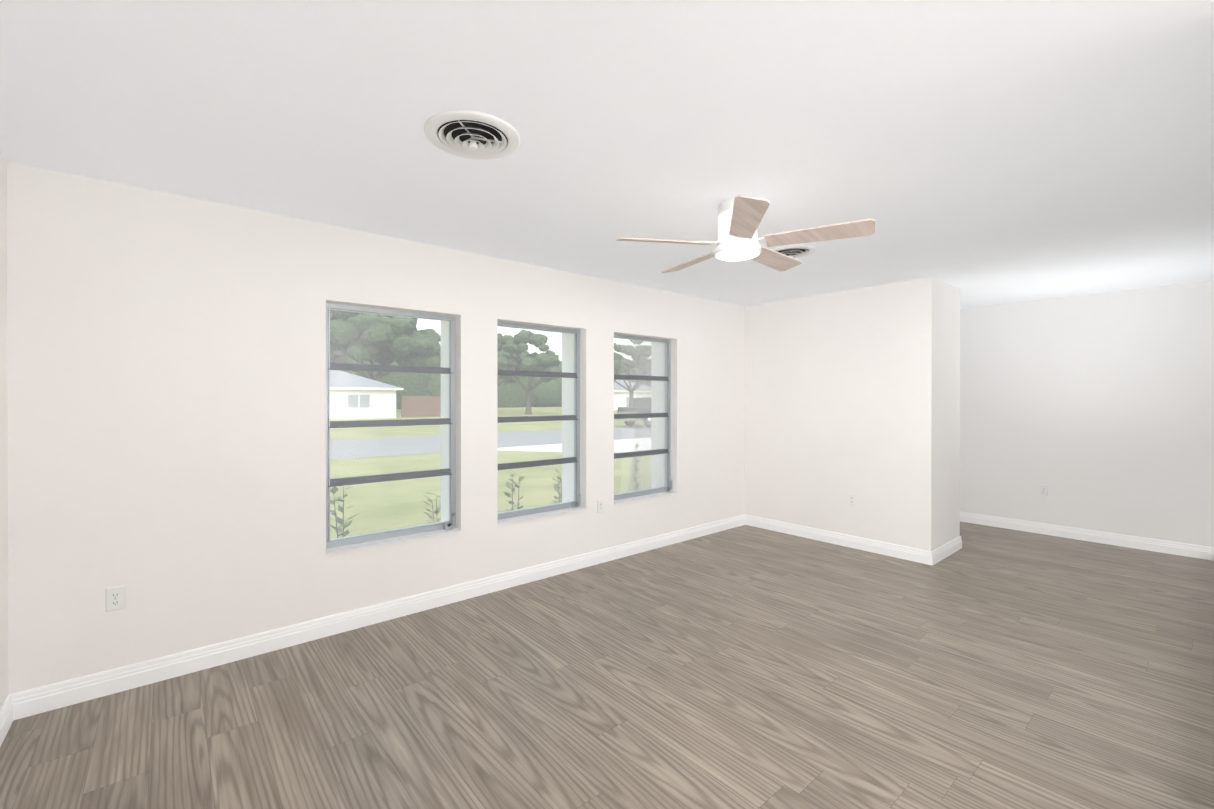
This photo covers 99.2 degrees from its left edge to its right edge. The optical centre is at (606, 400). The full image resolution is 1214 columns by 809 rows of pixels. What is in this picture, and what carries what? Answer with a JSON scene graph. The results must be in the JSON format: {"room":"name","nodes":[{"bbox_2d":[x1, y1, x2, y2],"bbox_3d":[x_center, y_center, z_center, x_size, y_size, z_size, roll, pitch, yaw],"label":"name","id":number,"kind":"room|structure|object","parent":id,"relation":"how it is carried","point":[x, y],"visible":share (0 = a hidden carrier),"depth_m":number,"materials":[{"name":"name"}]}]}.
{"room":"empty living room","nodes":[
{"label":"empty living room","id":0,"kind":"room"},
{"bbox_2d":[0,152,8,709],"bbox_3d":[-0.685,0.189,-0.187,0.200,2.485,6.350,0,0,-40],"label":"wall","id":1,"kind":"structure","parent":0,"point":[4,680],"depth_m":2.24,"materials":[{"name":"paint"}]},
{"bbox_2d":[0,694,12,746],"bbox_3d":[-0.668,1.374,-0.037,0.016,0.115,6.150,0,0,-40],"label":"baseboard","id":2,"kind":"structure","parent":1,"relation":"attached to","point":[6,715],"depth_m":2.21,"materials":[{"name":"white wood"}]},
{"bbox_2d":[7,162,744,693],"bbox_3d":[0.118,0.325,4.897,8.006,2.785,0.360,0,0,-40],"label":"wall","id":3,"kind":"structure","parent":0,"point":[167,410],"depth_m":2.83,"materials":[{"name":"paint"}]},
{"bbox_2d":[105,585,124,611],"bbox_3d":[-2.398,0.967,2.521,0.070,0.115,0.008,0,0,-40],"label":"electrical outlet","id":4,"kind":"object","parent":3,"relation":"attached to","point":[115,598],"visible":1,"depth_m":2.52,"materials":[{"name":"white plastic"}]},
{"bbox_2d":[10,514,744,720],"bbox_3d":[-0.540,1.362,4.095,5.561,0.115,0.016,0,0,-40],"label":"baseboard","id":5,"kind":"structure","parent":3,"relation":"attached to","point":[37,700],"depth_m":3.03,"materials":[{"name":"white wood"}]},
{"bbox_2d":[326,302,455,548],"bbox_3d":[-1.423,0.156,3.464,0.863,1.527,0.107,0,0,-40],"label":"window","id":6,"kind":"structure","parent":3,"relation":"in","point":[450,471],"depth_m":3.46,"materials":[{"name":"silver metal"}]},
{"bbox_2d":[326,527,461,554],"bbox_3d":[-1.394,0.926,3.432,0.863,0.012,0.104,0,0,-40],"label":"window sill","id":7,"kind":"structure","parent":3,"relation":"attached to","point":[341,549],"depth_m":3.39,"materials":[{"name":"white paint"}]},
{"bbox_2d":[497,321,580,519],"bbox_3d":[-0.553,0.154,4.203,0.843,1.527,0.107,0,0,-40],"label":"window","id":8,"kind":"structure","parent":3,"relation":"in","point":[575,459],"depth_m":4.28,"materials":[{"name":"silver metal"}]},
{"bbox_2d":[498,506,586,524],"bbox_3d":[-0.523,0.924,4.171,0.843,0.012,0.104,0,0,-40],"label":"window sill","id":9,"kind":"structure","parent":3,"relation":"attached to","point":[533,516],"depth_m":4.13,"materials":[{"name":"white"}]},
{"bbox_2d":[597,499,603,512],"bbox_3d":[-0.054,0.924,4.512,0.070,0.115,0.008,0,0,-40],"label":"electrical outlet","id":10,"kind":"object","parent":3,"relation":"attached to","point":[600,506],"visible":1,"depth_m":4.51,"materials":[{"name":"white plastic"}]},
{"bbox_2d":[614,334,671,499],"bbox_3d":[0.325,0.152,4.949,0.839,1.527,0.107,0,0,-40],"label":"window","id":11,"kind":"structure","parent":3,"relation":"in","point":[650,468],"depth_m":5.05,"materials":[{"name":"silver metal"}]},
{"bbox_2d":[614,491,677,504],"bbox_3d":[0.355,0.921,4.916,0.839,0.012,0.104,0,0,-40],"label":"window sill","id":12,"kind":"structure","parent":3,"relation":"attached to","point":[625,500],"depth_m":4.87,"materials":[{"name":"white"}]},
{"bbox_2d":[0,522,1213,808],"bbox_3d":[2.283,1.425,2.351,8.006,0.001,6.370,0,0,-40],"label":"floor","id":13,"kind":"structure","parent":0,"point":[760,668],"depth_m":2.45,"materials":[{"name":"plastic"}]},
{"bbox_2d":[0,0,1213,308],"bbox_3d":[2.173,-1.136,2.474,8.006,0.150,6.710,0,0,-40],"label":"ceiling","id":14,"kind":"structure","parent":0,"point":[986,152],"depth_m":1.99,"materials":[{"name":"white paint"}]},
{"bbox_2d":[424,110,519,159],"bbox_3d":[-0.536,-1.034,2.069,0.372,0.050,0.372,0,0,-40],"label":"ceiling vent","id":15,"kind":"object","parent":14,"relation":"in","point":[469,134],"visible":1,"depth_m":2.04,"materials":[{"name":"white metal"}]},
{"bbox_2d":[615,195,874,272],"bbox_3d":[0.728,-0.919,2.844,1.264,0.284,1.294,0,0,-40],"label":"ceiling fan","id":16,"kind":"object","parent":14,"relation":"hanging from","point":[740,217],"visible":1,"depth_m":2.69,"materials":[{"name":"brown wood"}]},
{"bbox_2d":[771,245,815,257],"bbox_3d":[1.313,-1.039,3.692,0.332,0.050,0.332,0,0,-40],"label":"ceiling vent","id":17,"kind":"object","parent":14,"relation":"in","point":[796,251],"visible":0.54,"depth_m":3.63,"materials":[{"name":"white metal"}]},
{"bbox_2d":[745,277,959,550],"bbox_3d":[2.478,0.174,5.425,0.765,2.485,1.890,0,0,-40],"label":"wall","id":18,"kind":"structure","parent":0,"point":[854,391],"depth_m":4.93,"materials":[{"name":"paint"}]},
{"bbox_2d":[745,514,930,564],"bbox_3d":[2.180,1.359,5.176,0.016,0.115,1.890,0,0,-40],"label":"baseboard","id":19,"kind":"structure","parent":18,"relation":"attached to","point":[895,550],"depth_m":5.02,"materials":[{"name":"white wood"}]},
{"bbox_2d":[849,493,855,505],"bbox_3d":[2.357,0.956,4.972,0.008,0.115,0.070,0,0,-40],"label":"electrical outlet","id":20,"kind":"object","parent":18,"relation":"attached to","point":[852,499],"visible":1,"depth_m":4.97,"materials":[{"name":"white plastic"}]},
{"bbox_2d":[931,536,961,565],"bbox_3d":[3.095,1.361,4.702,0.797,0.115,0.016,0,0,-40],"label":"baseboard","id":21,"kind":"structure","parent":18,"relation":"attached to","point":[942,552],"depth_m":4.67,"materials":[{"name":"white wood"}]},
{"bbox_2d":[960,280,1213,546],"bbox_3d":[5.265,0.175,4.866,0.200,2.485,6.350,0,0,-40],"label":"wall","id":22,"kind":"structure","parent":0,"point":[1095,411],"depth_m":5.16,"materials":[{"name":"paint"}]},
{"bbox_2d":[1039,484,1047,495],"bbox_3d":[4.619,0.947,5.468,0.008,0.115,0.070,0,0,-40],"label":"outlet","id":23,"kind":"object","parent":22,"relation":"attached to","point":[1043,489],"visible":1,"depth_m":5.47,"materials":[{"name":"white plastic"}]},
{"bbox_2d":[960,511,1213,560],"bbox_3d":[4.273,1.357,5.871,0.016,0.115,3.539,0,0,-40],"label":"baseboard","id":24,"kind":"structure","parent":22,"relation":"attached to","point":[1174,548],"depth_m":5.15,"materials":[{"name":"white wood"}]},
{"label":"outside","id":25,"kind":"structure","parent":0,"visible":0},
{"bbox_2d":[498,439,633,451],"bbox_3d":[1.291,1.692,19.699,11.200,0.070,4.100,0,0,-40],"label":"driveway","id":26,"kind":"structure","parent":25,"point":[550,448],"depth_m":18.21,"materials":[{"name":"white concrete"}]},
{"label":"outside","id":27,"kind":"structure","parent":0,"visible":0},
{"bbox_2d":[330,426,634,459],"bbox_3d":[13.555,1.646,37.855,250.000,0.062,7.700,0,0,-40],"label":"road","id":28,"kind":"structure","parent":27,"point":[398,445],"depth_m":19.94,"materials":[{"name":"grey asphalt"}]},
{"bbox_2d":[615,398,635,425],"bbox_3d":[3.325,0.729,32.904,5.700,1.800,2.000,0,0,-40],"label":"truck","id":29,"kind":"object","parent":28,"relation":"on","point":[630,412],"depth_m":31.45,"materials":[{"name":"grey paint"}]},
{"bbox_2d":[330,407,635,538],"bbox_3d":[-39.399,1.456,100.208,250.000,0.001,196.090,0,0,-40],"label":"lawn","id":30,"kind":"structure","parent":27,"point":[400,502],"depth_m":10.97,"materials":[{"name":"green plant"}]},
{"bbox_2d":[330,486,357,537],"bbox_3d":[-2.340,1.193,4.516,0.344,1.051,0.286,0,0,-40],"label":"sapling","id":31,"kind":"object","parent":30,"relation":"on","point":[334,513],"depth_m":4.53,"materials":[{"name":"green plant"}]},
{"bbox_2d":[330,370,403,418],"bbox_3d":[-27.387,-0.648,46.819,14.200,4.500,10.020,0,0,-40],"label":"house","id":32,"kind":"structure","parent":30,"relation":"on","point":[384,391],"depth_m":45.97,"materials":[{"name":"white"}]},
{"bbox_2d":[330,310,440,380],"bbox_3d":[-29.207,-5.926,64.208,17.284,14.961,16.007,0,0,-40],"label":"oak tree","id":33,"kind":"object","parent":30,"relation":"on","point":[377,339],"depth_m":59.12,"materials":[{"name":"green plant"}]},
{"bbox_2d":[401,396,440,416],"bbox_3d":[-17.457,0.568,50.106,4.790,2.050,0.130,0,0,-40],"label":"fence","id":34,"kind":"object","parent":30,"relation":"on","point":[418,403],"depth_m":49.64,"materials":[{"name":"brown wood"}]},
{"bbox_2d":[422,492,440,523],"bbox_3d":[-1.821,1.347,5.487,0.299,0.738,0.244,0,0,-40],"label":"sapling","id":35,"kind":"object","parent":30,"relation":"on","point":[436,510],"depth_m":5.47,"materials":[{"name":"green plant"}]},
{"bbox_2d":[497,333,529,411],"bbox_3d":[-15.607,-3.776,69.750,11.968,10.631,10.041,0,0,-40],"label":"oak tree","id":36,"kind":"object","parent":30,"relation":"on","point":[509,338],"depth_m":69.06,"materials":[{"name":"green plant"}]},
{"bbox_2d":[504,473,524,510],"bbox_3d":[-1.033,1.258,5.823,0.283,0.914,0.265,0,0,-40],"label":"sapling","id":37,"kind":"object","parent":30,"relation":"on","point":[513,489],"depth_m":5.79,"materials":[{"name":"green plant"}]},
{"bbox_2d":[497,330,561,413],"bbox_3d":[-8.559,-3.224,57.522,8.567,9.593,9.198,0,0,-40],"label":"oak tree","id":38,"kind":"object","parent":30,"relation":"on","point":[527,363],"depth_m":56.15,"materials":[{"name":"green plant"}]},
{"bbox_2d":[552,469,561,503],"bbox_3d":[-0.599,1.298,6.705,0.296,0.829,0.275,0,0,-40],"label":"sapling","id":39,"kind":"object","parent":30,"relation":"on","point":[557,485],"depth_m":6.71,"materials":[{"name":"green plant"}]},
{"bbox_2d":[614,380,635,409],"bbox_3d":[1.050,-0.954,85.400,14.500,4.900,10.020,0,0,-40],"label":"house","id":40,"kind":"structure","parent":30,"relation":"on","point":[622,396],"depth_m":80.81,"materials":[{"name":"white"}]},
{"bbox_2d":[614,340,635,406],"bbox_3d":[2.132,-2.346,49.547,6.608,7.883,6.548,0,0,-40],"label":"tree","id":41,"kind":"object","parent":30,"relation":"on","point":[622,364],"depth_m":48.87,"materials":[{"name":"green plant"}]},
{"bbox_2d":[343,343,635,408],"bbox_3d":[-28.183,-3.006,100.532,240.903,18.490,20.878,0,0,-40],"label":"tree","id":42,"kind":"object","parent":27,"point":[506,398],"depth_m":101.47,"materials":[{"name":"green plant"}]}
]}

